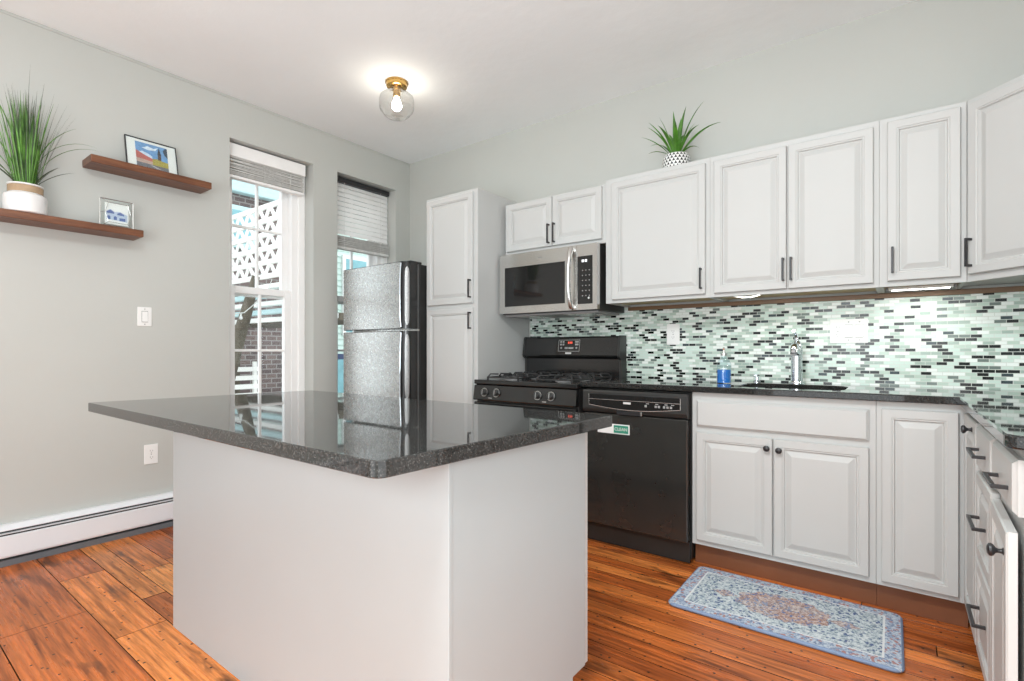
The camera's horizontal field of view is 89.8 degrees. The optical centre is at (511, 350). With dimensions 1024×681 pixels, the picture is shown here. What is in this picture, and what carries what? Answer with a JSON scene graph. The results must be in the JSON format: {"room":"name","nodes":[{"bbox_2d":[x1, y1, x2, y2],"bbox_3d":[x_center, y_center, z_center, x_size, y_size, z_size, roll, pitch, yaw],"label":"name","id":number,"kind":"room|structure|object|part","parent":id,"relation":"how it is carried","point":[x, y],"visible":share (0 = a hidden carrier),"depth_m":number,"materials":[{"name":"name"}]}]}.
{"room":"kitchen","nodes":[
{"label":"kitchen","id":0,"kind":"room"},
{"bbox_2d":[0,9,409,524],"bbox_3d":[-2.646,-0.315,2.828,0.300,2.860,5.200,0,0,37],"label":"wall","id":1,"kind":"structure","parent":0,"point":[71,338],"depth_m":3.03,"materials":[{"name":"paint"}]},
{"bbox_2d":[0,208,143,240],"bbox_3d":[-2.391,-0.676,2.778,0.166,0.038,0.628,0,0,37],"label":"floating shelf","id":2,"kind":"object","parent":1,"relation":"attached to","point":[6,215],"visible":1,"depth_m":2.73,"materials":[{"name":"brown wood"}]},
{"bbox_2d":[0,76,95,214],"bbox_3d":[-2.460,-1.086,2.599,0.599,0.780,0.254,0,0,-36],"label":"potted grass","id":3,"kind":"object","parent":2,"relation":"on","point":[23,193],"depth_m":2.58,"materials":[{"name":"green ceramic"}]},
{"bbox_2d":[2,190,47,214],"bbox_3d":[-2.489,-0.748,2.627,0.169,0.104,0.169,0,0,37],"label":"pot","id":4,"kind":"object","parent":3,"relation":"attached to","point":[31,201],"depth_m":2.57,"materials":[{"name":"white ceramic"}]},
{"bbox_2d":[99,197,133,228],"bbox_3d":[-2.256,-0.778,2.937,0.026,0.166,0.162,0,0,37],"label":"photo frame","id":5,"kind":"object","parent":2,"relation":"on","point":[115,214],"visible":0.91,"depth_m":2.94,"materials":[{"name":"silver metal"}]},
{"bbox_2d":[105,202,128,226],"bbox_3d":[-2.265,-0.777,2.944,0.003,0.120,0.112,0,0,37],"label":"photo","id":6,"kind":"object","parent":5,"relation":"attached to","point":[116,213],"depth_m":2.94,"materials":[{"name":"paper"}]},
{"bbox_2d":[0,491,172,567],"bbox_3d":[-2.476,0.993,2.749,0.063,0.206,5.080,0,0,37],"label":"baseboard heater","id":7,"kind":"object","parent":1,"relation":"attached to","point":[22,541],"visible":0.46,"depth_m":2.84,"materials":[{"name":"metal"}]},
{"bbox_3d":[-2.481,1.081,2.754,0.049,0.030,5.080,0,0,37],"label":"plate","id":8,"kind":"part","parent":7,"relation":"part of","materials":[{"name":"metal"}]},
{"bbox_2d":[137,307,151,325],"bbox_3d":[-2.229,-0.204,3.119,0.012,0.116,0.074,0,0,37],"label":"light switch","id":9,"kind":"object","parent":1,"relation":"attached to","point":[144,314],"visible":1,"depth_m":3.12,"materials":[{"name":"white plastic"}]},
{"bbox_2d":[82,154,211,193],"bbox_3d":[-2.163,-1.047,3.079,0.166,0.042,0.612,0,0,37],"label":"floating shelf","id":10,"kind":"object","parent":1,"relation":"attached to","point":[94,162],"visible":1,"depth_m":3.02,"materials":[{"name":"brown wood"}]},
{"bbox_2d":[124,134,178,174],"bbox_3d":[-2.178,-1.169,3.109,0.063,0.203,0.268,0,0,37],"label":"photo frame","id":11,"kind":"object","parent":10,"relation":"on","point":[138,151],"visible":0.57,"depth_m":3.10,"materials":[{"name":"paper"}]},
{"bbox_2d":[135,141,168,171],"bbox_3d":[-2.176,-1.165,3.107,0.044,0.167,0.166,0,0,37],"label":"photo","id":12,"kind":"object","parent":11,"relation":"attached to","point":[150,154],"depth_m":3.11},
{"bbox_2d":[144,443,157,464],"bbox_3d":[-2.210,0.635,3.147,0.009,0.120,0.074,0,0,37],"label":"wall outlet","id":13,"kind":"object","parent":1,"relation":"attached to","point":[151,450],"visible":1,"depth_m":3.14,"materials":[{"name":"white plastic"}]},
{"bbox_2d":[0,9,409,165],"bbox_3d":[-2.524,-1.734,2.736,0.005,0.010,5.200,0,0,37],"label":"trim","id":14,"kind":"structure","parent":1,"relation":"attached to","point":[2,11],"depth_m":3.25,"materials":[{"name":"paint"}]},
{"bbox_2d":[230,155,304,394],"bbox_3d":[-1.855,-0.462,3.819,0.275,1.995,0.683,0,0,37],"label":"window","id":15,"kind":"structure","parent":1,"relation":"in","point":[291,233],"depth_m":4.02,"materials":[{"name":"paint"}]},
{"bbox_3d":[-1.925,-0.899,3.872,0.040,1.000,0.475,0,0,37],"label":"sash","id":16,"kind":"part","parent":15,"relation":"part of","materials":[{"name":"paint"}]},
{"bbox_3d":[-1.891,0.011,3.847,0.040,0.950,0.475,0,0,37],"label":"sash","id":17,"kind":"part","parent":15,"relation":"part of","materials":[{"name":"paint"}]},
{"bbox_2d":[230,142,304,196],"bbox_3d":[-1.821,-1.331,3.810,0.066,0.237,0.589,0,0,37],"label":"window blind","id":18,"kind":"object","parent":15,"relation":"attached to","point":[243,168],"visible":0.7,"depth_m":3.78,"materials":[{"name":"plastic"}]},
{"bbox_3d":[-1.825,-1.222,3.813,0.055,0.020,0.573,0,0,37],"label":"rail","id":19,"kind":"part","parent":18,"relation":"part of","materials":[{"name":"plastic"}]},
{"bbox_2d":[337,186,386,391],"bbox_3d":[-1.352,-0.462,4.485,0.275,1.995,0.663,0,0,37],"label":"window","id":20,"kind":"structure","parent":1,"relation":"in","point":[371,260],"depth_m":4.67,"materials":[{"name":"paint"}]},
{"bbox_3d":[-1.388,0.011,4.513,0.040,0.950,0.455,0,0,37],"label":"sash","id":21,"kind":"part","parent":20,"relation":"part of","materials":[{"name":"paint"}]},
{"bbox_3d":[-1.421,-0.899,4.538,0.040,1.000,0.455,0,0,37],"label":"sash","id":22,"kind":"part","parent":20,"relation":"part of","materials":[{"name":"paint"}]},
{"bbox_3d":[-1.406,-0.462,4.527,0.138,1.995,0.663,0,0,37],"label":"frame","id":23,"kind":"part","parent":20,"relation":"part of","materials":[{"name":"paint"}]},
{"bbox_2d":[337,176,388,257],"bbox_3d":[-1.319,-1.151,4.490,0.060,0.598,0.578,0,0,37],"label":"window blind","id":24,"kind":"object","parent":20,"relation":"attached to","point":[344,243],"visible":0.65,"depth_m":4.49,"materials":[{"name":"plastic"}]},
{"bbox_3d":[-1.410,-1.135,4.322,0.002,0.550,0.003,0,0,37],"label":"ladder cord","id":25,"kind":"part","parent":24,"relation":"part of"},
{"bbox_3d":[-1.320,-0.862,4.491,0.056,0.021,0.566,0,0,37],"label":"rail","id":26,"kind":"part","parent":24,"relation":"part of","materials":[{"name":"plastic"}]},
{"bbox_2d":[0,0,916,163],"bbox_3d":[-0.767,-1.804,1.482,4.920,0.120,5.320,0,0,37],"label":"ceiling","id":27,"kind":"structure","parent":0,"point":[475,71],"depth_m":2.94,"materials":[{"name":"paint"}]},
{"bbox_2d":[379,77,413,121],"bbox_3d":[-0.750,-1.626,3.344,0.224,0.236,0.224,0,0,37],"label":"ceiling light","id":28,"kind":"object","parent":27,"relation":"attached to","point":[398,85],"visible":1,"depth_m":3.32,"materials":[{"name":"gold metal"}]},
{"bbox_2d":[392,85,400,98],"bbox_3d":[-0.750,-1.679,3.344,0.060,0.064,0.060,0,0,37],"label":"socket","id":29,"kind":"object","parent":28,"relation":"attached to","point":[396,92],"depth_m":3.32,"materials":[{"name":"gold metal"}]},
{"bbox_3d":[-0.750,-1.603,3.344,0.064,0.087,0.064,0,0,37],"label":"bulb","id":30,"kind":"part","parent":28,"relation":"part of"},
{"bbox_2d":[0,526,983,680],"bbox_3d":[-0.743,1.099,1.364,4.540,0.007,5.280,0,0,37],"label":"floor","id":31,"kind":"structure","parent":0,"point":[103,611],"depth_m":1.98,"materials":[{"name":"brown wood"}]},
{"bbox_2d":[173,432,586,680],"bbox_3d":[-0.541,0.669,1.845,1.511,0.852,0.662,0,0,37],"label":"kitchen island","id":32,"kind":"object","parent":31,"relation":"on","point":[474,569],"visible":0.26,"depth_m":1.41,"materials":[{"name":"paint"}]},
{"bbox_3d":[-0.737,0.669,1.586,1.511,0.852,0.012,0,0,37],"label":"panel","id":33,"kind":"part","parent":32,"relation":"part of","materials":[{"name":"paint"}]},
{"bbox_2d":[88,390,611,478],"bbox_3d":[-0.679,0.224,1.832,1.835,0.035,0.887,0,0,37],"label":"countertop","id":34,"kind":"structure","parent":32,"relation":"on","point":[369,436],"depth_m":1.45,"materials":[{"name":"stone"}]},
{"bbox_3d":[0.041,0.669,1.378,0.018,0.852,0.600,0,0,37],"label":"panel","id":35,"kind":"part","parent":32,"relation":"part of","materials":[{"name":"paint"}]},
{"bbox_3d":[0.086,0.616,1.736,0.376,0.735,0.019,0,0,37],"label":"door","id":36,"kind":"part","parent":32,"relation":"part of","materials":[{"name":"paint"}]},
{"bbox_2d":[344,260,426,399],"bbox_3d":[-0.828,0.223,4.164,0.737,1.744,0.756,0,0,37],"label":"refrigerator","id":37,"kind":"object","parent":31,"relation":"on","point":[385,305],"visible":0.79,"depth_m":3.80,"materials":[{"name":"silver metal"}]},
{"bbox_3d":[-1.071,0.440,3.889,0.680,1.153,0.003,0,0,37],"label":"panel","id":38,"kind":"part","parent":37,"relation":"part of","materials":[{"name":"silver metal"}]},
{"bbox_3d":[-1.071,-0.398,3.889,0.680,0.475,0.003,0,0,37],"label":"panel","id":39,"kind":"part","parent":37,"relation":"part of","materials":[{"name":"silver metal"}]},
{"bbox_3d":[-1.014,-0.398,3.919,0.737,0.483,0.111,0,0,37],"label":"freezer door","id":40,"kind":"part","parent":37,"relation":"part of","materials":[{"name":"silver metal"}]},
{"bbox_3d":[-1.014,0.440,3.919,0.737,1.161,0.111,0,0,37],"label":"fridge door","id":41,"kind":"part","parent":37,"relation":"part of","materials":[{"name":"silver metal"}]},
{"bbox_2d":[427,188,528,403],"bbox_3d":[-0.264,-0.006,3.871,0.500,2.204,0.657,0,0,37],"label":"pantry cabinet","id":42,"kind":"object","parent":31,"relation":"on","point":[469,339],"visible":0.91,"depth_m":3.62,"materials":[{"name":"paint"}]},
{"bbox_3d":[-0.444,0.334,3.644,0.444,1.253,0.019,0,0,37],"label":"door","id":43,"kind":"part","parent":42,"relation":"part of","materials":[{"name":"paint"}]},
{"bbox_3d":[-0.444,-0.706,3.644,0.444,0.762,0.019,0,0,37],"label":"door","id":44,"kind":"part","parent":42,"relation":"part of","materials":[{"name":"paint"}]},
{"bbox_3d":[-0.292,-0.204,3.500,0.009,0.115,0.031,0,0,37],"label":"handle","id":45,"kind":"part","parent":42,"relation":"part of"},
{"bbox_3d":[-0.292,-0.422,3.500,0.009,0.125,0.031,0,0,37],"label":"handle","id":46,"kind":"part","parent":42,"relation":"part of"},
{"bbox_2d":[473,335,625,412],"bbox_3d":[0.237,0.497,3.421,0.788,1.196,0.742,0,0,37],"label":"gas range","id":47,"kind":"object","parent":31,"relation":"on","point":[556,368],"visible":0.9,"depth_m":3.42,"materials":[{"name":"black metal"}]},
{"bbox_3d":[-0.186,0.273,3.350,0.054,0.054,0.033,0,0,37],"label":"knob","id":48,"kind":"part","parent":47,"relation":"part of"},
{"bbox_3d":[-0.106,0.273,3.289,0.054,0.054,0.033,0,0,37],"label":"knob","id":49,"kind":"part","parent":47,"relation":"part of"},
{"bbox_3d":[0.066,0.614,3.194,0.774,0.553,0.034,0,0,37],"label":"oven door","id":50,"kind":"part","parent":47,"relation":"part of","materials":[{"name":"black metal"}]},
{"bbox_3d":[0.065,0.276,3.192,0.780,0.104,0.039,0,0,37],"label":"control panel","id":51,"kind":"part","parent":47,"relation":"part of","materials":[{"name":"black ceramic"}]},
{"bbox_3d":[0.149,0.273,3.096,0.054,0.054,0.033,0,0,37],"label":"knob","id":52,"kind":"part","parent":47,"relation":"part of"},
{"bbox_2d":[474,377,602,388],"bbox_3d":[0.256,0.208,3.447,0.785,0.030,0.652,0,0,37],"label":"cooktop","id":53,"kind":"object","parent":47,"relation":"in","point":[491,382],"depth_m":3.22,"materials":[{"name":"black metal"}]},
{"bbox_3d":[0.225,0.273,3.038,0.054,0.054,0.033,0,0,37],"label":"knob","id":54,"kind":"part","parent":47,"relation":"part of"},
{"bbox_2d":[583,387,695,562],"bbox_3d":[0.833,0.656,3.020,0.604,0.878,0.638,0,0,37],"label":"dishwasher","id":55,"kind":"object","parent":31,"relation":"on","point":[639,483],"visible":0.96,"depth_m":2.74,"materials":[{"name":"metal"}]},
{"bbox_2d":[598,424,629,434],"bbox_3d":[0.561,0.434,2.846,0.193,0.054,0.006,0,0,37],"label":"magnet","id":56,"kind":"object","parent":55,"relation":"attached to","point":[615,428],"visible":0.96,"depth_m":2.83,"materials":[{"name":"white plastic"}]},
{"bbox_3d":[0.663,0.286,2.794,0.596,0.130,0.061,0,0,37],"label":"control panel","id":57,"kind":"part","parent":55,"relation":"part of","materials":[{"name":"plastic"}]},
{"bbox_3d":[0.667,0.667,2.800,0.596,0.627,0.047,0,0,37],"label":"door","id":58,"kind":"part","parent":55,"relation":"part of","materials":[{"name":"metal"}]},
{"bbox_3d":[0.677,1.039,2.813,0.596,0.103,0.014,0,0,37],"label":"toe panel","id":59,"kind":"part","parent":55,"relation":"part of","materials":[{"name":"metal"}]},
{"bbox_2d":[692,392,876,604],"bbox_3d":[1.393,0.653,2.614,0.766,0.883,0.650,0,0,37],"label":"base cabinet","id":60,"kind":"object","parent":31,"relation":"on","point":[784,488],"visible":0.9,"depth_m":2.35,"materials":[{"name":"paint"}]},
{"bbox_3d":[1.074,0.684,2.497,0.349,0.543,0.019,0,0,37],"label":"door","id":61,"kind":"part","parent":60,"relation":"part of","materials":[{"name":"paint"}]},
{"bbox_3d":[1.182,0.456,2.385,0.029,0.029,0.031,0,0,37],"label":"knob","id":62,"kind":"part","parent":60,"relation":"part of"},
{"bbox_3d":[1.223,0.460,2.355,0.029,0.029,0.031,0,0,37],"label":"knob","id":63,"kind":"part","parent":60,"relation":"part of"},
{"bbox_3d":[1.221,0.317,2.386,0.718,0.133,0.019,0,0,37],"label":"false drawer","id":64,"kind":"part","parent":60,"relation":"part of","materials":[{"name":"paint"}]},
{"bbox_2d":[582,377,1023,449],"bbox_3d":[1.176,0.196,2.093,2.297,0.030,1.742,0,0,37],"label":"countertop","id":65,"kind":"structure","parent":60,"relation":"on","point":[1000,412],"depth_m":2.25,"materials":[{"name":"black stone"}]},
{"bbox_2d":[717,347,730,382],"bbox_3d":[1.167,0.081,2.829,0.076,0.197,0.076,0,0,-18],"label":"soap bottle","id":66,"kind":"object","parent":65,"relation":"on","point":[723,375],"visible":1,"depth_m":2.80,"materials":[{"name":"clear plastic"}]},
{"bbox_2d":[753,374,759,381],"bbox_3d":[1.377,0.157,2.892,0.036,0.046,0.053,0,0,37],"label":"soap pump","id":67,"kind":"object","parent":65,"relation":"on","point":[756,376],"visible":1,"depth_m":2.88,"materials":[{"name":"silver metal"}]},
{"bbox_2d":[789,330,803,383],"bbox_3d":[1.493,0.035,2.719,0.072,0.291,0.244,0,0,37],"label":"faucet","id":68,"kind":"object","parent":65,"relation":"on","point":[796,350],"visible":1,"depth_m":2.76,"materials":[{"name":"silver metal"}]},
{"bbox_3d":[1.486,-0.006,2.700,0.048,0.076,0.207,0,0,34],"label":"spout","id":69,"kind":"part","parent":68,"relation":"part of","materials":[{"name":"silver metal"}]},
{"bbox_3d":[1.533,-0.076,2.778,0.057,0.069,0.025,0,0,-39],"label":"lever","id":70,"kind":"part","parent":68,"relation":"part of","materials":[{"name":"silver metal"}]},
{"bbox_3d":[1.363,0.684,2.279,0.363,0.543,0.019,0,0,37],"label":"door","id":71,"kind":"part","parent":60,"relation":"part of","materials":[{"name":"paint"}]},
{"bbox_2d":[668,567,904,672],"bbox_3d":[1.129,1.087,2.153,0.815,0.016,0.470,0,0,36],"label":"kitchen mat","id":72,"kind":"object","parent":31,"relation":"on","point":[863,634],"visible":1,"depth_m":2.09,"materials":[{"name":"fabric"}]},
{"bbox_2d":[876,401,967,627],"bbox_3d":[1.826,0.653,2.306,0.294,0.883,0.620,0,0,37],"label":"base cabinet","id":73,"kind":"object","parent":31,"relation":"on","point":[920,446],"visible":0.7,"depth_m":2.06,"materials":[{"name":"paint"}]},
{"bbox_2d":[961,413,980,644],"bbox_3d":[1.855,0.653,1.642,0.650,0.883,0.396,0,0,37],"label":"base cabinet","id":74,"kind":"object","parent":31,"relation":"on","point":[970,425],"visible":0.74,"depth_m":1.79,"materials":[{"name":"paint"}]},
{"bbox_3d":[1.549,0.270,1.751,0.031,0.029,0.029,0,0,37],"label":"knob","id":75,"kind":"part","parent":74,"relation":"part of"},
{"bbox_2d":[966,424,1000,680],"bbox_3d":[1.630,0.653,1.345,0.650,0.883,0.347,0,0,37],"label":"base cabinet","id":76,"kind":"object","parent":31,"relation":"on","point":[984,438],"visible":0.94,"depth_m":1.51,"materials":[{"name":"paint"}]},
{"bbox_3d":[1.391,0.798,1.542,0.031,0.009,0.155,0,0,37],"label":"handle","id":77,"kind":"part","parent":76,"relation":"part of","materials":[{"name":"metal"}]},
{"bbox_3d":[1.391,0.518,1.542,0.031,0.009,0.155,0,0,37],"label":"handle","id":78,"kind":"part","parent":76,"relation":"part of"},
{"bbox_3d":[1.391,0.308,1.542,0.031,0.009,0.165,0,0,37],"label":"handle","id":79,"kind":"part","parent":76,"relation":"part of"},
{"bbox_3d":[1.403,0.814,1.517,0.019,0.293,0.327,0,0,37],"label":"drawer","id":80,"kind":"part","parent":76,"relation":"part of","materials":[{"name":"paint"}]},
{"bbox_3d":[1.403,0.305,1.517,0.019,0.136,0.327,0,0,37],"label":"drawer","id":81,"kind":"part","parent":76,"relation":"part of","materials":[{"name":"paint"}]},
{"bbox_3d":[1.403,0.520,1.517,0.019,0.266,0.327,0,0,37],"label":"drawer","id":82,"kind":"part","parent":76,"relation":"part of","materials":[{"name":"paint"}]},
{"bbox_2d":[982,440,1023,680],"bbox_3d":[1.415,0.653,1.068,0.659,0.883,0.351,0,0,37],"label":"base cabinet","id":83,"kind":"object","parent":31,"relation":"on","point":[1005,549],"visible":0.97,"depth_m":1.16,"materials":[{"name":"paint"}]},
{"bbox_3d":[1.155,0.310,1.229,0.031,0.009,0.155,0,0,37],"label":"handle","id":84,"kind":"part","parent":83,"relation":"part of","materials":[{"name":"metal"}]},
{"bbox_3d":[1.090,0.451,1.158,0.031,0.029,0.029,0,0,37],"label":"knob","id":85,"kind":"part","parent":83,"relation":"part of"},
{"bbox_3d":[1.186,0.680,1.242,0.019,0.570,0.328,0,0,39],"label":"door","id":86,"kind":"part","parent":83,"relation":"part of","materials":[{"name":"paint"}]},
{"bbox_3d":[1.192,0.299,1.239,0.019,0.123,0.324,0,0,37],"label":"drawer","id":87,"kind":"part","parent":83,"relation":"part of","materials":[{"name":"paint"}]},
{"bbox_2d":[410,0,1023,336],"bbox_3d":[0.801,-0.315,3.557,4.920,2.860,0.120,0,0,37],"label":"wall","id":88,"kind":"structure","parent":0,"point":[919,55],"depth_m":2.97,"materials":[{"name":"paint"}]},
{"bbox_2d":[506,184,605,254],"bbox_3d":[0.353,-0.861,3.576,0.798,0.368,0.370,0,0,37],"label":"upper cabinet","id":89,"kind":"object","parent":88,"relation":"attached to","point":[578,217],"visible":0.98,"depth_m":3.42,"materials":[{"name":"paint"}]},
{"bbox_3d":[0.117,-0.869,3.572,0.385,0.332,0.019,0,0,37],"label":"door","id":90,"kind":"part","parent":89,"relation":"part of","materials":[{"name":"paint"}]},
{"bbox_3d":[0.241,-0.784,3.448,0.009,0.130,0.031,0,0,37],"label":"handle","id":91,"kind":"part","parent":89,"relation":"part of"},
{"bbox_2d":[500,242,623,318],"bbox_3d":[0.320,-0.452,3.542,0.771,0.432,0.464,0,0,37],"label":"microwave","id":92,"kind":"object","parent":89,"relation":"attached to","point":[569,281],"visible":0.99,"depth_m":3.38,"materials":[{"name":"silver metal"}]},
{"bbox_3d":[0.170,-0.463,3.469,0.621,0.412,0.035,0,0,37],"label":"door","id":93,"kind":"part","parent":92,"relation":"part of","materials":[{"name":"silver metal"}]},
{"bbox_3d":[0.366,-0.459,3.259,0.038,0.402,0.069,0,0,37],"label":"handle","id":94,"kind":"part","parent":92,"relation":"part of","materials":[{"name":"silver metal"}]},
{"bbox_3d":[0.469,-0.444,3.243,0.108,0.302,0.032,0,0,37],"label":"control panel","id":95,"kind":"part","parent":92,"relation":"part of","materials":[{"name":"black glass"}]},
{"bbox_3d":[0.479,-0.463,3.236,0.148,0.412,0.035,0,0,37],"label":"control frame","id":96,"kind":"part","parent":92,"relation":"part of","materials":[{"name":"silver metal"}]},
{"bbox_3d":[0.421,-0.869,3.342,0.365,0.332,0.019,0,0,37],"label":"door","id":97,"kind":"part","parent":89,"relation":"part of","materials":[{"name":"paint"}]},
{"bbox_2d":[606,158,724,306],"bbox_3d":[0.925,-0.680,3.143,0.636,0.776,0.370,0,0,37],"label":"upper cabinet","id":98,"kind":"object","parent":88,"relation":"attached to","point":[658,220],"visible":0.98,"depth_m":3.00,"materials":[{"name":"paint"}]},
{"bbox_3d":[0.940,-0.309,3.163,0.605,0.010,0.284,0,0,37],"label":"panel","id":99,"kind":"part","parent":98,"relation":"part of","materials":[{"name":"brown wood"}]},
{"bbox_2d":[641,106,719,167],"bbox_3d":[1.009,-1.267,3.078,0.490,0.397,0.292,0,0,37],"label":"potted plant","id":100,"kind":"object","parent":98,"relation":"on","point":[676,157],"visible":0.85,"depth_m":3.04,"materials":[{"name":"green plant"}]},
{"bbox_3d":[0.992,-1.121,3.099,0.162,0.104,0.162,0,0,37],"label":"pot","id":101,"kind":"part","parent":100,"relation":"part of","materials":[{"name":"ceramic"}]},
{"bbox_3d":[1.042,-0.399,2.842,0.009,0.116,0.031,0,0,37],"label":"handle","id":102,"kind":"part","parent":98,"relation":"part of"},
{"bbox_2d":[667,324,679,344],"bbox_3d":[1.032,-0.102,3.290,0.083,0.134,0.010,0,0,37],"label":"wall outlet","id":103,"kind":"object","parent":88,"relation":"attached to","point":[673,330],"visible":1,"depth_m":3.29,"materials":[{"name":"white plastic"}]},
{"bbox_2d":[530,291,1023,389],"bbox_3d":[0.868,0.052,2.347,3.115,0.687,1.730,0,0,37],"label":"backsplash","id":104,"kind":"structure","parent":88,"relation":"attached to","point":[972,341],"depth_m":2.76,"materials":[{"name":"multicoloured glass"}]},
{"bbox_2d":[710,121,880,301],"bbox_3d":[1.482,-0.680,2.722,0.762,0.776,0.370,0,0,37],"label":"upper cabinet","id":105,"kind":"object","parent":88,"relation":"attached to","point":[799,216],"visible":1,"depth_m":2.57,"materials":[{"name":"paint"}]},
{"bbox_3d":[1.252,-0.674,2.714,0.355,0.724,0.019,0,0,37],"label":"door","id":106,"kind":"part","parent":105,"relation":"part of","materials":[{"name":"paint"}]},
{"bbox_3d":[1.369,-0.409,2.596,0.009,0.116,0.031,0,0,37],"label":"handle","id":107,"kind":"part","parent":105,"relation":"part of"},
{"bbox_3d":[1.397,-0.409,2.574,0.009,0.116,0.031,0,0,37],"label":"handle","id":108,"kind":"part","parent":105,"relation":"part of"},
{"bbox_3d":[1.498,-0.309,2.742,0.731,0.010,0.284,0,0,37],"label":"panel","id":109,"kind":"part","parent":105,"relation":"part of","materials":[{"name":"brown wood"}]},
{"bbox_3d":[1.541,-0.674,2.496,0.353,0.724,0.019,0,0,37],"label":"door","id":110,"kind":"part","parent":105,"relation":"part of","materials":[{"name":"paint"}]},
{"bbox_2d":[628,286,1023,310],"bbox_3d":[1.700,-0.279,2.780,2.291,0.024,0.017,0,0,37],"label":"trim","id":111,"kind":"structure","parent":88,"relation":"attached to","point":[1011,288],"depth_m":2.72,"materials":[{"name":"wood"}]},
{"bbox_2d":[830,318,867,342],"bbox_3d":[1.783,-0.102,2.721,0.170,0.128,0.012,0,0,37],"label":"switch plate","id":112,"kind":"object","parent":88,"relation":"attached to","point":[841,330],"visible":1,"depth_m":2.72,"materials":[{"name":"white plastic"}]},
{"bbox_2d":[834,325,841,329],"bbox_3d":[1.744,-0.122,2.749,0.033,0.025,0.003,0,0,37],"label":"receptacle","id":113,"kind":"object","parent":112,"relation":"attached to","point":[836,327],"depth_m":2.75,"materials":[{"name":"grey plastic"}]},
{"bbox_3d":[1.821,-0.102,2.692,0.035,0.070,0.001,0,0,37],"label":"rocker frame","id":114,"kind":"part","parent":112,"relation":"part of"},
{"bbox_2d":[879,101,966,292],"bbox_3d":[1.908,-0.680,2.400,0.305,0.776,0.370,0,0,37],"label":"upper cabinet","id":115,"kind":"object","parent":88,"relation":"attached to","point":[923,154],"visible":0.99,"depth_m":2.28,"materials":[{"name":"paint"}]},
{"bbox_3d":[1.724,-0.410,2.327,0.009,0.116,0.031,0,0,37],"label":"handle","id":116,"kind":"part","parent":115,"relation":"part of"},
{"bbox_2d":[885,284,956,290],"bbox_3d":[1.929,-0.296,2.428,0.264,0.016,0.044,0,0,37],"label":"light","id":117,"kind":"object","parent":115,"relation":"attached to","point":[940,286],"visible":1,"depth_m":2.41,"materials":[{"name":"white plastic"}]},
{"bbox_3d":[1.923,-0.309,2.420,0.275,0.010,0.284,0,0,37],"label":"panel","id":118,"kind":"part","parent":115,"relation":"part of","materials":[{"name":"brown wood"}]},
{"bbox_2d":[964,74,1023,285],"bbox_3d":[2.197,-0.680,2.038,0.619,0.776,0.599,0,0,37],"label":"upper cabinet","id":119,"kind":"object","parent":88,"relation":"attached to","point":[994,242],"visible":0.99,"depth_m":2.07,"materials":[{"name":"paint"}]},
{"bbox_3d":[1.919,-0.412,2.161,0.031,0.120,0.009,0,0,-8],"label":"handle","id":120,"kind":"part","parent":119,"relation":"part of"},
{"label":"outside","id":121,"kind":"structure","parent":0,"visible":0},
{"bbox_3d":[-4.257,2.196,12.320,13.680,0.200,16.000,0,0,37],"label":"ground","id":122,"kind":"structure","parent":121,"visible":0},
{"bbox_2d":[235,361,257,393],"bbox_3d":[-4.632,1.145,8.466,0.510,1.900,1.100,0,0,37],"label":"fence","id":123,"kind":"object","parent":122,"relation":"on","point":[254,377],"visible":0.11,"depth_m":8.88,"materials":[{"name":"paint"}]},
{"bbox_3d":[-4.510,1.145,9.001,0.060,1.900,0.060,0,0,37],"label":"leg","id":124,"kind":"part","parent":123,"relation":"part of","materials":[{"name":"paint"}]},
{"bbox_2d":[235,275,259,378],"bbox_3d":[-3.886,0.550,6.960,0.912,3.139,0.258,0,0,-11],"label":"bare tree","id":125,"kind":"object","parent":122,"relation":"on","point":[241,327],"visible":0.3,"depth_m":6.94,"materials":[{"name":"brown plant"}]},
{"bbox_2d":[232,179,281,392],"bbox_3d":[-7.556,-0.779,10.112,3.280,5.750,5.700,0,0,37],"label":"brick building","id":126,"kind":"structure","parent":122,"relation":"on","point":[243,194],"depth_m":10.73,"materials":[{"name":"brown brick"}]},
{"bbox_3d":[-5.539,-2.479,10.186,0.010,0.650,0.750,0,0,37],"label":"pane","id":127,"kind":"part","parent":126,"relation":"part of","materials":[{"name":"teal paint"}]},
{"bbox_3d":[-7.556,-3.405,10.112,3.280,0.500,5.700,0,0,37],"label":"cornice","id":128,"kind":"part","parent":126,"relation":"part of","materials":[{"name":"teal paint"}]},
{"bbox_2d":[235,282,343,393],"bbox_3d":[-3.470,0.568,8.039,3.300,3.055,1.080,0,0,37],"label":"stair","id":129,"kind":"structure","parent":122,"relation":"on","point":[269,322],"depth_m":7.78,"materials":[{"name":"paint"}]},
{"bbox_3d":[-4.772,0.846,8.886,0.100,2.500,0.100,0,0,37],"label":"post","id":130,"kind":"part","parent":129,"relation":"part of","materials":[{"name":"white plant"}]},
{"bbox_2d":[232,199,278,284],"bbox_3d":[-3.807,-1.544,7.592,3.338,1.160,0.060,0,0,37],"label":"lattice screen","id":131,"kind":"object","parent":129,"relation":"on","point":[268,221],"visible":0.31,"depth_m":7.57,"materials":[{"name":"paint"}]},
{"bbox_2d":[235,279,271,319],"bbox_3d":[-3.077,-0.686,5.319,0.388,0.643,3.990,0,0,-15],"label":"string lights","id":132,"kind":"object","parent":131,"relation":"hanging from","point":[240,317],"visible":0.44,"depth_m":6.66,"materials":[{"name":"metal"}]},
{"bbox_2d":[337,195,365,392],"bbox_3d":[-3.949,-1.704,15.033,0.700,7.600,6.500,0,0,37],"label":"house","id":133,"kind":"structure","parent":122,"relation":"on","point":[343,257],"depth_m":13.96,"materials":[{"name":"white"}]},
{"bbox_3d":[-4.497,0.895,14.068,0.010,1.300,1.000,0,0,37],"label":"pane","id":134,"kind":"part","parent":133,"relation":"part of","materials":[{"name":"teal paint"}]},
{"bbox_3d":[-4.286,-1.504,14.347,0.010,2.000,0.800,0,0,37],"label":"pane","id":135,"kind":"part","parent":133,"relation":"part of","materials":[{"name":"teal paint"}]}
]}

